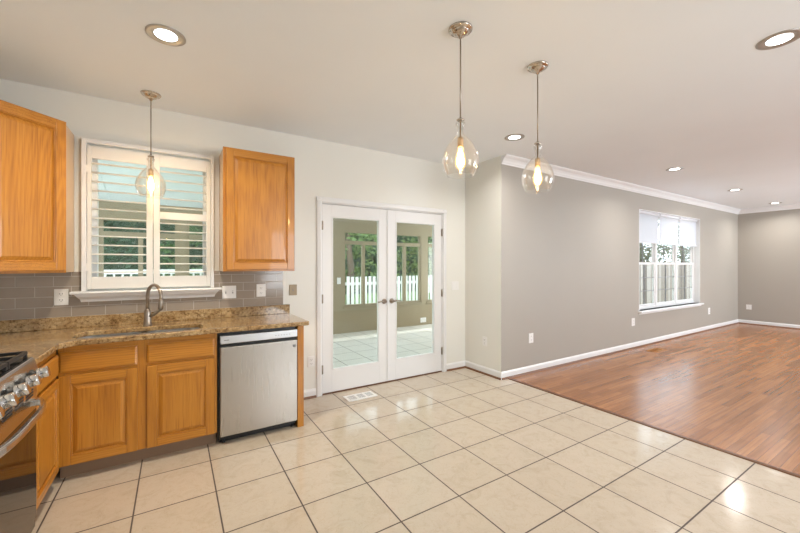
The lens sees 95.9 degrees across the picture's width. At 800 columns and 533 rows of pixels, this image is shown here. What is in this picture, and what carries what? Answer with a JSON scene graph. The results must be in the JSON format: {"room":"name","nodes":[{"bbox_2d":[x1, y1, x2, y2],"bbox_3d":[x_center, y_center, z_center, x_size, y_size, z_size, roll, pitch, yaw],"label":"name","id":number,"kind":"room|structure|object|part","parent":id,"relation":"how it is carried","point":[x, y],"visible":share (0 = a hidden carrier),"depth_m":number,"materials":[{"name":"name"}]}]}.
{"room":"kitchen","nodes":[
{"label":"kitchen","id":0,"kind":"room"},
{"bbox_2d":[99,160,202,207],"bbox_3d":[-0.791,-1.359,5.929,7.750,0.937,3.260,0,0,-32],"label":"ceiling","id":1,"kind":"structure","parent":0,"point":[106,169],"depth_m":5.09,"materials":[{"name":"white paint"}]},
{"bbox_2d":[0,79,464,389],"bbox_3d":[-1.054,0.023,3.756,4.770,2.700,0.148,0,0,-32],"label":"wall","id":2,"kind":"structure","parent":0,"point":[322,168],"depth_m":3.47,"materials":[{"name":"white paint"}]},
{"bbox_2d":[0,100,73,273],"bbox_3d":[-2.592,-0.474,2.332,0.651,1.049,0.636,0,0,-32],"label":"upper cabinet","id":3,"kind":"object","parent":2,"relation":"attached to","point":[37,149],"visible":1,"depth_m":2.32,"materials":[{"name":"orange wood"}]},
{"bbox_2d":[54,289,67,304],"bbox_3d":[-2.557,0.238,2.724,0.082,0.122,0.008,0,0,-32],"label":"outlet","id":4,"kind":"object","parent":2,"relation":"attached to","point":[60,295],"visible":1,"depth_m":2.72,"materials":[{"name":"white plastic"}]},
{"bbox_2d":[69,138,221,301],"bbox_3d":[-2.085,-0.349,3.051,1.025,1.260,0.212,0,0,-32],"label":"window","id":5,"kind":"structure","parent":2,"relation":"in","point":[84,295],"depth_m":2.90,"materials":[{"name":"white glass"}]},
{"bbox_2d":[86,145,152,288],"bbox_3d":[-2.242,-0.372,2.901,0.425,1.110,0.062,0,0,-32],"label":"plantation shutter","id":6,"kind":"object","parent":5,"relation":"attached to","point":[93,152],"visible":0.99,"depth_m":2.88,"materials":[{"name":"white wood"}]},
{"bbox_3d":[-2.053,0.209,3.000,1.025,0.022,0.092,0,0,-32],"label":"sill","id":7,"kind":"part","parent":5,"relation":"part of","materials":[{"name":"white wood"}]},
{"bbox_3d":[-2.125,-0.374,3.115,0.815,1.125,0.060,0,0,-32],"label":"frame","id":8,"kind":"part","parent":5,"relation":"part of","materials":[{"name":"white wood"}]},
{"bbox_2d":[153,154,210,287],"bbox_3d":[-1.878,-0.372,3.128,0.425,1.110,0.062,0,0,-32],"label":"plantation shutter","id":9,"kind":"object","parent":5,"relation":"attached to","point":[159,161],"visible":0.97,"depth_m":3.10,"materials":[{"name":"white wood"}]},
{"bbox_2d":[222,286,235,298],"bbox_3d":[-1.576,0.245,3.332,0.118,0.118,0.018,0,0,-32],"label":"light switch","id":10,"kind":"object","parent":2,"relation":"attached to","point":[228,292],"visible":1,"depth_m":3.33,"materials":[{"name":"white plastic"}]},
{"bbox_2d":[219,146,294,271],"bbox_3d":[-1.310,-0.474,3.311,0.598,1.049,0.349,0,0,-32],"label":"upper cabinet","id":11,"kind":"object","parent":2,"relation":"attached to","point":[257,189],"visible":1,"depth_m":3.15,"materials":[{"name":"orange wood"}]},
{"bbox_2d":[256,284,265,296],"bbox_3d":[-1.341,0.239,3.484,0.085,0.122,0.008,0,0,-32],"label":"outlet","id":12,"kind":"object","parent":2,"relation":"attached to","point":[260,288],"visible":1,"depth_m":3.48,"materials":[{"name":"white plastic"}]},
{"bbox_2d":[289,284,296,294],"bbox_3d":[-1.080,0.246,3.651,0.078,0.108,0.018,0,0,-32],"label":"light switch","id":13,"kind":"object","parent":2,"relation":"attached to","point":[292,288],"visible":1,"depth_m":3.65,"materials":[{"name":"beige plastic"}]},
{"bbox_2d":[308,356,314,366],"bbox_3d":[-0.922,0.998,3.755,0.075,0.110,0.008,0,0,-32],"label":"outlet","id":14,"kind":"object","parent":2,"relation":"attached to","point":[311,359],"visible":1,"depth_m":3.75,"materials":[{"name":"white plastic"}]},
{"bbox_2d":[316,196,446,396],"bbox_3d":[-0.163,0.323,4.285,1.744,2.101,0.195,0,0,-32],"label":"door","id":15,"kind":"structure","parent":2,"relation":"in","point":[387,367],"depth_m":4.21,"materials":[{"name":"white wood"}]},
{"bbox_2d":[304,360,464,399],"bbox_3d":[-0.125,1.328,4.240,2.400,0.090,0.031,0,0,-32],"label":"baseboard","id":16,"kind":"structure","parent":2,"relation":"attached to","point":[310,393],"depth_m":4.71,"materials":[{"name":"white"}]},
{"bbox_2d":[451,281,458,289],"bbox_3d":[0.732,0.266,4.788,0.125,0.115,0.009,0,0,-32],"label":"light switch","id":17,"kind":"object","parent":2,"relation":"attached to","point":[454,284],"visible":1,"depth_m":4.79,"materials":[{"name":"white plastic"}]},
{"bbox_2d":[99,201,431,333],"bbox_3d":[-1.558,0.233,7.148,7.750,2.380,0.120,0,0,-32],"label":"wall","id":18,"kind":"structure","parent":0,"point":[348,320],"depth_m":7.33,"materials":[{"name":"beige paint"}]},
{"bbox_2d":[100,219,176,276],"bbox_3d":[-4.011,0.090,5.583,1.010,1.565,0.115,0,0,-32],"label":"window","id":19,"kind":"structure","parent":18,"relation":"in","point":[102,232],"depth_m":5.54,"materials":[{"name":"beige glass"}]},
{"bbox_2d":[187,223,202,275],"bbox_3d":[-3.078,0.090,6.166,1.010,1.565,0.115,0,0,-32],"label":"window","id":20,"kind":"structure","parent":18,"relation":"in","point":[189,236],"depth_m":5.90,"materials":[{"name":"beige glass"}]},
{"bbox_2d":[343,232,376,308],"bbox_3d":[-0.771,0.090,7.607,0.950,1.565,0.115,0,0,-32],"label":"window","id":21,"kind":"structure","parent":18,"relation":"in","point":[362,243],"depth_m":7.58,"materials":[{"name":"beige wood"}]},
{"bbox_3d":[-0.750,0.858,7.573,0.950,0.030,0.035,0,0,-32],"label":"sill","id":22,"kind":"part","parent":21,"relation":"part of","materials":[{"name":"beige wood"}]},
{"bbox_2d":[397,234,421,304],"bbox_3d":[0.103,0.090,8.152,0.910,1.565,0.115,0,0,-32],"label":"window","id":23,"kind":"structure","parent":18,"relation":"in","point":[403,302],"depth_m":8.17,"materials":[{"name":"beige wood"}]},
{"bbox_3d":[0.124,0.858,8.118,0.910,0.030,0.035,0,0,-32],"label":"sill","id":24,"kind":"part","parent":23,"relation":"part of","materials":[{"name":"beige wood"}]},
{"bbox_2d":[426,236,431,302],"bbox_3d":[0.989,0.090,8.706,0.920,1.565,0.115,0,0,-32],"label":"window","id":25,"kind":"structure","parent":18,"relation":"in","point":[428,245],"depth_m":8.46,"materials":[{"name":"beige wood"}]},
{"bbox_2d":[345,290,429,304],"bbox_3d":[-4.213,1.723,27.212,75.000,0.100,36.730,0,0,-32],"label":"ground","id":26,"kind":"structure","parent":0,"point":[429,290],"depth_m":18.93,"materials":[{"name":"green plant"}]},
{"bbox_2d":[104,220,165,276],"bbox_3d":[-10.145,-1.270,12.243,3.751,5.895,3.993,0,0,-32],"label":"tree","id":27,"kind":"object","parent":26,"relation":"on","point":[107,240],"visible":0.16,"depth_m":12.57,"materials":[{"name":"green plant"}]},
{"bbox_2d":[104,269,202,276],"bbox_3d":[-5.432,0.793,7.547,4.940,1.760,0.140,0,0,-32],"label":"picket fence","id":28,"kind":"object","parent":26,"relation":"on","point":[105,274],"visible":0.06,"depth_m":7.71,"materials":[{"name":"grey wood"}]},
{"bbox_3d":[-5.410,0.128,7.560,4.750,0.090,0.060,0,0,-32],"label":"rail","id":29,"kind":"part","parent":28,"relation":"part of","materials":[{"name":"grey wood"}]},
{"bbox_2d":[160,225,202,275],"bbox_3d":[-7.062,-1.147,12.955,3.244,5.649,3.286,0,0,-32],"label":"tree","id":30,"kind":"object","parent":26,"relation":"on","point":[192,228],"visible":0.11,"depth_m":12.43,"materials":[{"name":"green plant"}]},
{"bbox_2d":[104,221,431,294],"bbox_3d":[-6.590,-1.758,18.764,24.436,7.245,1.381,0,0,-32],"label":"hedge","id":31,"kind":"object","parent":26,"relation":"on","point":[165,227],"visible":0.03,"depth_m":17.05,"materials":[{"name":"green plant"}]},
{"bbox_2d":[345,233,376,303],"bbox_3d":[-1.899,-0.894,14.267,2.621,5.143,3.180,0,0,-16],"label":"tree","id":32,"kind":"object","parent":26,"relation":"on","point":[350,271],"visible":0.19,"depth_m":14.26,"materials":[{"name":"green plant"}]},
{"bbox_2d":[345,275,431,303],"bbox_3d":[-0.377,0.998,11.914,9.800,1.350,0.146,0,0,-32],"label":"picket fence","id":33,"kind":"object","parent":26,"relation":"on","point":[348,283],"visible":0.06,"depth_m":11.53,"materials":[{"name":"white wood"}]},
{"bbox_3d":[-1.379,0.978,11.229,2.425,1.290,0.046,0,0,-32],"label":"picket panel","id":34,"kind":"part","parent":33,"relation":"part of","materials":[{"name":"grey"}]},
{"bbox_3d":[0.678,0.979,12.513,2.425,1.288,0.046,0,0,-32],"label":"picket panel","id":35,"kind":"part","parent":33,"relation":"part of","materials":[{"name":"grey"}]},
{"bbox_2d":[397,236,431,280],"bbox_3d":[1.127,-0.835,16.392,3.156,5.025,3.013,0,0,38],"label":"tree","id":36,"kind":"object","parent":26,"relation":"on","point":[413,265],"visible":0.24,"depth_m":16.01,"materials":[{"name":"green plant"}]},
{"bbox_2d":[639,219,679,261],"bbox_3d":[13.548,-1.028,20.519,3.371,5.412,3.302,0,0,9],"label":"tree","id":37,"kind":"object","parent":26,"relation":"on","point":[646,256],"visible":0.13,"depth_m":19.81,"materials":[{"name":"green plant"}]},
{"bbox_2d":[650,222,689,262],"bbox_3d":[18.627,-1.224,23.702,3.819,5.802,3.624,0,0,-32],"label":"tree","id":38,"kind":"object","parent":26,"relation":"on","point":[685,252],"visible":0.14,"depth_m":23.41,"materials":[{"name":"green plant"}]},
{"bbox_2d":[0,0,799,208],"bbox_3d":[4.120,-1.387,2.983,13.330,0.120,6.940,0,0,-32],"label":"ceiling","id":39,"kind":"structure","parent":0,"point":[630,91],"depth_m":2.48,"materials":[{"name":"paint"}]},
{"bbox_2d":[135,90,165,197],"bbox_3d":[-1.926,-0.930,2.792,0.200,0.794,0.200,0,0,-32],"label":"pendant light","id":40,"kind":"object","parent":39,"relation":"hanging from","point":[151,95],"visible":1,"depth_m":2.79,"materials":[{"name":"silver metal"}]},
{"bbox_3d":[-1.926,-0.687,2.792,0.200,0.307,0.200,0,0,-32],"label":"lamp shade","id":41,"kind":"part","parent":40,"relation":"part of","materials":[{"name":"clear glass"}]},
{"bbox_2d":[148,157,153,175],"bbox_3d":[-1.926,-0.767,2.792,0.033,0.149,0.033,0,0,-32],"label":"socket","id":42,"kind":"object","parent":40,"relation":"attached to","point":[150,171],"depth_m":2.79,"materials":[{"name":"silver metal"}]},
{"bbox_3d":[-1.926,-1.061,2.792,0.008,0.431,0.008,0,0,-32],"label":"rod","id":43,"kind":"part","parent":40,"relation":"part of","materials":[{"name":"silver metal"}]},
{"bbox_2d":[145,24,185,45],"bbox_3d":[-1.348,-1.323,2.080,0.200,0.006,0.200,0,0,-32],"label":"recessed light","id":44,"kind":"object","parent":39,"relation":"in","point":[175,38],"visible":1,"depth_m":2.07,"materials":[{"name":"silver metal"}]},
{"bbox_2d":[442,21,478,178],"bbox_3d":[0.339,-0.914,2.025,0.202,0.824,0.202,0,0,-32],"label":"pendant light","id":45,"kind":"object","parent":39,"relation":"hanging from","point":[460,29],"visible":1,"depth_m":2.01,"materials":[{"name":"silver metal"}]},
{"bbox_2d":[457,121,462,147],"bbox_3d":[0.339,-0.739,2.025,0.034,0.150,0.034,0,0,-32],"label":"socket","id":46,"kind":"object","parent":45,"relation":"attached to","point":[460,139],"depth_m":2.01,"materials":[{"name":"silver metal"}]},
{"bbox_3d":[0.339,-1.047,2.025,0.008,0.459,0.008,0,0,-32],"label":"rod","id":47,"kind":"part","parent":45,"relation":"part of","materials":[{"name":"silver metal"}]},
{"bbox_3d":[0.339,-0.657,2.025,0.202,0.310,0.202,0,0,-32],"label":"lamp shade","id":48,"kind":"part","parent":45,"relation":"part of","materials":[{"name":"clear glass"}]},
{"bbox_2d":[504,134,524,140],"bbox_3d":[1.183,-1.323,3.731,0.200,0.006,0.200,0,0,-32],"label":"recessed light","id":49,"kind":"object","parent":39,"relation":"in","point":[511,137],"visible":1,"depth_m":3.73,"materials":[{"name":"silver metal"}]},
{"bbox_2d":[521,61,553,192],"bbox_3d":[0.916,-0.911,2.403,0.204,0.832,0.204,0,0,-32],"label":"pendant light","id":50,"kind":"object","parent":39,"relation":"hanging from","point":[537,67],"visible":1,"depth_m":2.39,"materials":[{"name":"silver metal"}]},
{"bbox_2d":[535,144,539,166],"bbox_3d":[0.916,-0.734,2.403,0.034,0.152,0.034,0,0,-32],"label":"socket","id":51,"kind":"object","parent":50,"relation":"attached to","point":[537,160],"depth_m":2.39,"materials":[{"name":"silver metal"}]},
{"bbox_3d":[0.916,-1.046,2.403,0.008,0.463,0.008,0,0,-32],"label":"rod","id":52,"kind":"part","parent":50,"relation":"part of","materials":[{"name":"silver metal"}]},
{"bbox_3d":[0.916,-0.652,2.403,0.204,0.314,0.204,0,0,-32],"label":"lamp shade","id":53,"kind":"part","parent":50,"relation":"part of","materials":[{"name":"clear glass"}]},
{"bbox_2d":[666,167,683,170],"bbox_3d":[3.776,-1.323,4.961,0.200,0.006,0.200,0,0,-32],"label":"recessed light","id":54,"kind":"object","parent":39,"relation":"in","point":[675,168],"visible":1,"depth_m":4.96,"materials":[{"name":"silver metal"}]},
{"bbox_2d":[755,28,799,49],"bbox_3d":[2.226,-1.323,2.119,0.200,0.006,0.200,0,0,-32],"label":"recessed light","id":55,"kind":"object","parent":39,"relation":"in","point":[786,37],"visible":1,"depth_m":2.11,"materials":[{"name":"silver metal"}]},
{"bbox_2d":[32,324,799,532],"bbox_3d":[0.998,1.413,3.055,7.750,0.080,9.770,0,0,-32],"label":"floor","id":56,"kind":"structure","parent":0,"point":[464,450],"depth_m":2.34,"materials":[{"name":"tile"}]},
{"bbox_2d":[0,351,50,532],"bbox_3d":[-1.882,0.874,1.357,0.722,0.898,0.760,0,0,-32],"label":"gas range","id":57,"kind":"object","parent":56,"relation":"on","point":[20,377],"visible":1,"depth_m":1.61,"materials":[{"name":"silver metal"}]},
{"bbox_3d":[-1.448,0.526,1.286,0.051,0.060,0.054,0,0,-32],"label":"knob","id":58,"kind":"part","parent":57,"relation":"part of","materials":[{"name":"silver metal"}]},
{"bbox_3d":[-1.522,0.526,1.405,0.051,0.060,0.054,0,0,-32],"label":"knob","id":59,"kind":"part","parent":57,"relation":"part of","materials":[{"name":"silver metal"}]},
{"bbox_2d":[0,358,26,374],"bbox_3d":[-1.927,0.469,1.329,0.615,0.016,0.760,0,0,-32],"label":"cooktop","id":60,"kind":"object","parent":57,"relation":"in","point":[19,362],"depth_m":1.65,"materials":[{"name":"black metal"}]},
{"bbox_3d":[-1.655,0.996,1.500,0.034,0.555,0.754,0,0,-32],"label":"oven door","id":61,"kind":"part","parent":57,"relation":"part of","materials":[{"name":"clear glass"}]},
{"bbox_3d":[-1.655,0.650,1.500,0.036,0.134,0.754,0,0,-32],"label":"door rail","id":62,"kind":"part","parent":57,"relation":"part of","materials":[{"name":"silver metal"}]},
{"bbox_3d":[-1.647,0.517,1.504,0.053,0.112,0.760,0,0,-32],"label":"control panel","id":63,"kind":"part","parent":57,"relation":"part of","materials":[{"name":"silver metal"}]},
{"bbox_3d":[-1.599,0.526,1.528,0.051,0.060,0.054,0,0,-32],"label":"knob","id":64,"kind":"part","parent":57,"relation":"part of","materials":[{"name":"silver metal"}]},
{"bbox_3d":[-1.608,0.683,1.528,0.076,0.037,0.724,0,0,-32],"label":"oven handle","id":65,"kind":"part","parent":57,"relation":"part of","materials":[{"name":"silver metal"}]},
{"bbox_3d":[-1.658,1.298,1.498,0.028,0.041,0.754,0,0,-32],"label":"storage drawer","id":66,"kind":"part","parent":57,"relation":"part of","materials":[{"name":"silver metal"}]},
{"bbox_3d":[-1.676,0.526,1.651,0.051,0.060,0.054,0,0,-32],"label":"knob","id":67,"kind":"part","parent":57,"relation":"part of","materials":[{"name":"silver metal"}]},
{"bbox_3d":[-1.753,0.526,1.774,0.051,0.060,0.054,0,0,-32],"label":"knob","id":68,"kind":"part","parent":57,"relation":"part of","materials":[{"name":"silver metal"}]},
{"bbox_2d":[36,351,58,509],"bbox_3d":[-2.305,0.943,1.901,0.684,0.860,0.590,0,0,-32],"label":"base cabinet","id":69,"kind":"object","parent":56,"relation":"on","point":[47,426],"visible":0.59,"depth_m":2.05,"materials":[{"name":"orange wood"}]},
{"bbox_3d":[-2.018,0.893,2.031,0.020,0.760,0.508,0,0,-32],"label":"frame","id":70,"kind":"part","parent":69,"relation":"part of","materials":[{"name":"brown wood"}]},
{"bbox_3d":[-1.994,0.615,2.031,0.019,0.132,0.462,0,0,-32],"label":"drawer","id":71,"kind":"part","parent":69,"relation":"part of","materials":[{"name":"brown wood"}]},
{"bbox_2d":[58,333,216,478],"bbox_3d":[-1.926,0.943,2.753,0.899,0.860,0.605,0,0,-32],"label":"base cabinet","id":72,"kind":"object","parent":56,"relation":"on","point":[125,402],"visible":0.95,"depth_m":2.47,"materials":[{"name":"orange wood"}]},
{"bbox_3d":[-1.977,0.615,2.376,0.402,0.132,0.019,0,0,-32],"label":"drawer","id":73,"kind":"part","parent":72,"relation":"part of","materials":[{"name":"brown wood"}]},
{"bbox_3d":[-1.977,0.984,2.376,0.402,0.571,0.019,0,0,-32],"label":"door","id":74,"kind":"part","parent":72,"relation":"part of","materials":[{"name":"brown wood"}]},
{"bbox_2d":[0,304,308,363],"bbox_3d":[-1.775,0.449,2.549,2.270,0.122,1.134,0,0,-32],"label":"countertop","id":75,"kind":"structure","parent":72,"relation":"on","point":[41,337],"depth_m":2.75,"materials":[{"name":"stone"}]},
{"bbox_2d":[77,328,198,338],"bbox_3d":[-1.891,0.605,2.660,0.800,0.190,0.360,0,0,-32],"label":"sink","id":76,"kind":"object","parent":75,"relation":"in","point":[180,329],"visible":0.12,"depth_m":2.75,"materials":[{"name":"silver metal"}]},
{"bbox_3d":[-2.065,0.605,2.552,0.390,0.190,0.360,0,0,-32],"label":"bowl","id":77,"kind":"part","parent":76,"relation":"part of","materials":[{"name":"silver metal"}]},
{"bbox_3d":[-1.724,0.605,2.765,0.405,0.190,0.360,0,0,-32],"label":"bowl","id":78,"kind":"part","parent":76,"relation":"part of","materials":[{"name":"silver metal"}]},
{"bbox_2d":[143,283,163,325],"bbox_3d":[-1.918,0.307,2.852,0.232,0.337,0.107,0,0,23],"label":"faucet","id":79,"kind":"object","parent":75,"relation":"on","point":[147,312],"visible":1,"depth_m":2.84,"materials":[{"name":"silver metal"}]},
{"bbox_3d":[-1.921,0.242,2.822,0.213,0.207,0.025,0,0,28],"label":"spout","id":80,"kind":"part","parent":79,"relation":"part of","materials":[{"name":"silver metal"}]},
{"bbox_3d":[-1.941,0.366,2.881,0.106,0.093,0.025,0,0,-18],"label":"lever","id":81,"kind":"part","parent":79,"relation":"part of","materials":[{"name":"silver metal"}]},
{"bbox_3d":[-1.583,0.615,2.622,0.419,0.132,0.019,0,0,-32],"label":"drawer","id":82,"kind":"part","parent":72,"relation":"part of","materials":[{"name":"brown wood"}]},
{"bbox_3d":[-1.583,0.984,2.622,0.419,0.571,0.019,0,0,-32],"label":"door","id":83,"kind":"part","parent":72,"relation":"part of","materials":[{"name":"brown wood"}]},
{"bbox_2d":[216,326,296,442],"bbox_3d":[-1.279,0.944,3.145,0.602,0.858,0.606,0,0,-32],"label":"dishwasher","id":84,"kind":"object","parent":56,"relation":"on","point":[257,369],"visible":0.99,"depth_m":2.88,"materials":[{"name":"silver metal"}]},
{"bbox_3d":[-1.158,1.341,2.962,0.582,0.060,0.015,0,0,-32],"label":"toe panel","id":85,"kind":"part","parent":84,"relation":"part of","materials":[{"name":"black plastic"}]},
{"bbox_3d":[-1.135,0.612,2.925,0.582,0.024,0.018,0,0,-32],"label":"pocket handle","id":86,"kind":"part","parent":84,"relation":"part of","materials":[{"name":"black plastic"}]},
{"bbox_3d":[-1.127,0.568,2.913,0.586,0.062,0.047,0,0,-32],"label":"control panel","id":87,"kind":"part","parent":84,"relation":"part of","materials":[{"name":"silver metal"}]},
{"bbox_2d":[295,326,303,426],"bbox_3d":[-1.007,0.943,3.334,0.053,0.861,0.610,0,0,-32],"label":"end panel","id":88,"kind":"object","parent":56,"relation":"on","point":[300,329],"visible":0.44,"depth_m":3.07,"materials":[{"name":"brown wood"}]},
{"bbox_2d":[343,391,377,401],"bbox_3d":[-0.416,1.369,3.786,0.325,0.007,0.163,0,0,-32],"label":"floor vent","id":89,"kind":"object","parent":56,"relation":"in","point":[368,394],"visible":1,"depth_m":3.78,"materials":[{"name":"white metal"}]},
{"bbox_2d":[508,378,799,477],"bbox_3d":[2.868,1.369,1.913,0.044,0.007,5.850,0,0,-32],"label":"trim","id":90,"kind":"structure","parent":56,"relation":"on","point":[556,394],"depth_m":2.92,"materials":[{"name":"brown wood"}]},
{"bbox_2d":[465,156,500,371],"bbox_3d":[1.111,0.023,4.659,0.140,2.700,0.630,0,0,-32],"label":"wall","id":91,"kind":"structure","parent":0,"point":[483,189],"depth_m":4.60,"materials":[{"name":"white paint"}]},
{"bbox_2d":[465,360,501,379],"bbox_3d":[1.042,1.328,4.607,0.031,0.090,0.644,0,0,-32],"label":"baseboard","id":92,"kind":"structure","parent":91,"relation":"attached to","point":[495,374],"depth_m":4.57,"materials":[{"name":"white"}]},
{"bbox_2d":[483,336,486,345],"bbox_3d":[1.074,0.960,4.578,0.008,0.115,0.075,0,0,-32],"label":"outlet","id":93,"kind":"object","parent":91,"relation":"attached to","point":[484,338],"visible":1,"depth_m":4.58,"materials":[{"name":"white plastic"}]},
{"bbox_2d":[501,164,737,371],"bbox_3d":[4.671,0.023,6.604,8.240,2.700,0.160,0,0,-32],"label":"wall","id":94,"kind":"structure","parent":0,"point":[570,250],"depth_m":5.25,"materials":[{"name":"grey paint"}]},
{"bbox_2d":[529,333,532,342],"bbox_3d":[1.688,0.932,4.642,0.085,0.125,0.008,0,0,-32],"label":"outlet","id":95,"kind":"object","parent":94,"relation":"attached to","point":[530,334],"visible":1,"depth_m":4.64,"materials":[{"name":"white plastic"}]},
{"bbox_2d":[502,319,738,379],"bbox_3d":[4.662,1.328,6.486,8.100,0.090,0.031,0,0,-32],"label":"baseboard","id":96,"kind":"structure","parent":94,"relation":"attached to","point":[521,371],"depth_m":5.48,"materials":[{"name":"white wood"}]},
{"bbox_2d":[501,154,740,213],"bbox_3d":[4.676,-1.277,6.465,8.100,0.100,0.082,0,0,-32],"label":"trim","id":97,"kind":"structure","parent":94,"relation":"attached to","point":[506,159],"depth_m":5.48,"materials":[{"name":"white wood"}]},
{"bbox_2d":[638,209,703,314],"bbox_3d":[5.111,-0.065,6.847,2.616,1.795,0.215,0,0,-32],"label":"window","id":98,"kind":"structure","parent":94,"relation":"in","point":[694,263],"depth_m":7.09,"materials":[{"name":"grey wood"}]},
{"bbox_3d":[4.359,0.336,6.451,0.777,0.785,0.024,0,0,-32],"label":"sash","id":99,"kind":"part","parent":98,"relation":"part of","materials":[{"name":"white wood"}]},
{"bbox_3d":[4.354,-0.088,6.460,0.837,1.723,0.060,0,0,-32],"label":"frame","id":100,"kind":"part","parent":98,"relation":"part of","materials":[{"name":"white wood"}]},
{"bbox_2d":[639,210,658,243],"bbox_3d":[4.391,-0.672,6.400,0.793,0.554,0.044,0,0,-32],"label":"window blind","id":101,"kind":"object","parent":98,"relation":"attached to","point":[648,221],"visible":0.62,"depth_m":6.41,"materials":[{"name":"white fabric"}]},
{"bbox_3d":[4.391,-0.927,6.400,0.793,0.044,0.044,0,0,-32],"label":"head rail","id":102,"kind":"part","parent":101,"relation":"part of","materials":[{"name":"white plastic"}]},
{"bbox_3d":[4.346,-0.469,6.473,0.777,0.903,0.024,0,0,-32],"label":"sash","id":103,"kind":"part","parent":98,"relation":"part of","materials":[{"name":"white wood"}]},
{"bbox_3d":[5.064,-0.088,6.903,0.837,1.723,0.060,0,0,-32],"label":"frame","id":104,"kind":"part","parent":98,"relation":"part of","materials":[{"name":"white wood"}]},
{"bbox_3d":[5.056,-0.469,6.917,0.777,0.903,0.024,0,0,-32],"label":"sash","id":105,"kind":"part","parent":98,"relation":"part of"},
{"bbox_3d":[5.070,0.336,6.895,0.777,0.785,0.024,0,0,-32],"label":"sash","id":106,"kind":"part","parent":98,"relation":"part of","materials":[{"name":"white wood"}]},
{"bbox_2d":[658,214,679,244],"bbox_3d":[5.101,-0.672,6.844,0.793,0.554,0.044,0,0,-32],"label":"window blind","id":107,"kind":"object","parent":98,"relation":"attached to","point":[668,224],"visible":0.98,"depth_m":6.83,"materials":[{"name":"white fabric"}]},
{"bbox_3d":[5.101,-0.927,6.844,0.793,0.044,0.044,0,0,-32],"label":"head rail","id":108,"kind":"part","parent":107,"relation":"part of","materials":[{"name":"white plastic"}]},
{"bbox_3d":[5.127,0.803,6.822,2.616,0.060,0.155,0,0,-32],"label":"sill","id":109,"kind":"part","parent":98,"relation":"part of","materials":[{"name":"white wood"}]},
{"bbox_3d":[5.775,-0.088,7.347,0.837,1.723,0.060,0,0,-32],"label":"frame","id":110,"kind":"part","parent":98,"relation":"part of","materials":[{"name":"white wood"}]},
{"bbox_3d":[5.780,0.336,7.338,0.777,0.785,0.024,0,0,-32],"label":"sash","id":111,"kind":"part","parent":98,"relation":"part of","materials":[{"name":"white wood"}]},
{"bbox_2d":[678,217,696,246],"bbox_3d":[5.812,-0.672,7.287,0.793,0.554,0.044,0,0,-32],"label":"window blind","id":112,"kind":"object","parent":98,"relation":"attached to","point":[687,227],"visible":0.97,"depth_m":7.27,"materials":[{"name":"white fabric"}]},
{"bbox_3d":[5.812,-0.927,7.287,0.793,0.044,0.044,0,0,-32],"label":"head rail","id":113,"kind":"part","parent":112,"relation":"part of","materials":[{"name":"white plastic"}]},
{"bbox_2d":[512,323,799,474],"bbox_3d":[6.253,1.413,4.038,7.994,0.080,5.870,0,0,-32],"label":"floor","id":114,"kind":"structure","parent":0,"point":[735,388],"depth_m":4.10,"materials":[{"name":"brown wood"}]},
{"bbox_2d":[646,348,664,351],"bbox_3d":[4.152,1.370,5.868,0.340,0.005,0.130,0,0,-32],"label":"floor vent","id":115,"kind":"object","parent":114,"relation":"in","point":[653,349],"visible":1,"depth_m":5.89,"materials":[{"name":"brown wood"}]},
{"bbox_2d":[738,209,799,324],"bbox_3d":[9.666,0.023,6.252,0.140,2.700,6.010,0,0,-32],"label":"wall","id":116,"kind":"structure","parent":0,"point":[768,242],"depth_m":8.20,"materials":[{"name":"grey paint"}]},
{"bbox_2d":[738,319,799,328],"bbox_3d":[9.630,1.328,6.147,0.031,0.090,5.870,0,0,-32],"label":"baseboard","id":117,"kind":"structure","parent":116,"relation":"attached to","point":[792,326],"depth_m":8.17,"materials":[{"name":"white wood"}]},
{"bbox_2d":[739,204,799,213],"bbox_3d":[9.609,-1.277,6.133,0.082,0.100,5.870,0,0,-32],"label":"trim","id":118,"kind":"structure","parent":116,"relation":"attached to","point":[792,206],"depth_m":8.14,"materials":[{"name":"white wood"}]},
{"bbox_3d":[20.431,1.723,19.022,41.870,0.100,3.270,0,0,-32],"label":"ground","id":119,"kind":"structure","parent":0,"visible":0},
{"bbox_2d":[639,262,689,303],"bbox_3d":[10.944,0.763,14.267,17.100,1.820,0.146,0,0,-32],"label":"fence","id":120,"kind":"object","parent":119,"relation":"on","point":[648,268],"visible":0.11,"depth_m":13.50,"materials":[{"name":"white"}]},
{"bbox_3d":[8.267,0.743,12.537,2.125,1.760,0.046,0,0,-32],"label":"picket panel","id":121,"kind":"part","parent":120,"relation":"part of","materials":[{"name":"white"}]},
{"bbox_3d":[10.070,0.743,13.662,2.125,1.760,0.046,0,0,-32],"label":"picket panel","id":122,"kind":"part","parent":120,"relation":"part of","materials":[{"name":"white"}]},
{"bbox_3d":[11.872,0.743,14.788,2.125,1.760,0.046,0,0,-32],"label":"picket panel","id":123,"kind":"part","parent":120,"relation":"part of","materials":[{"name":"white"}]}
]}

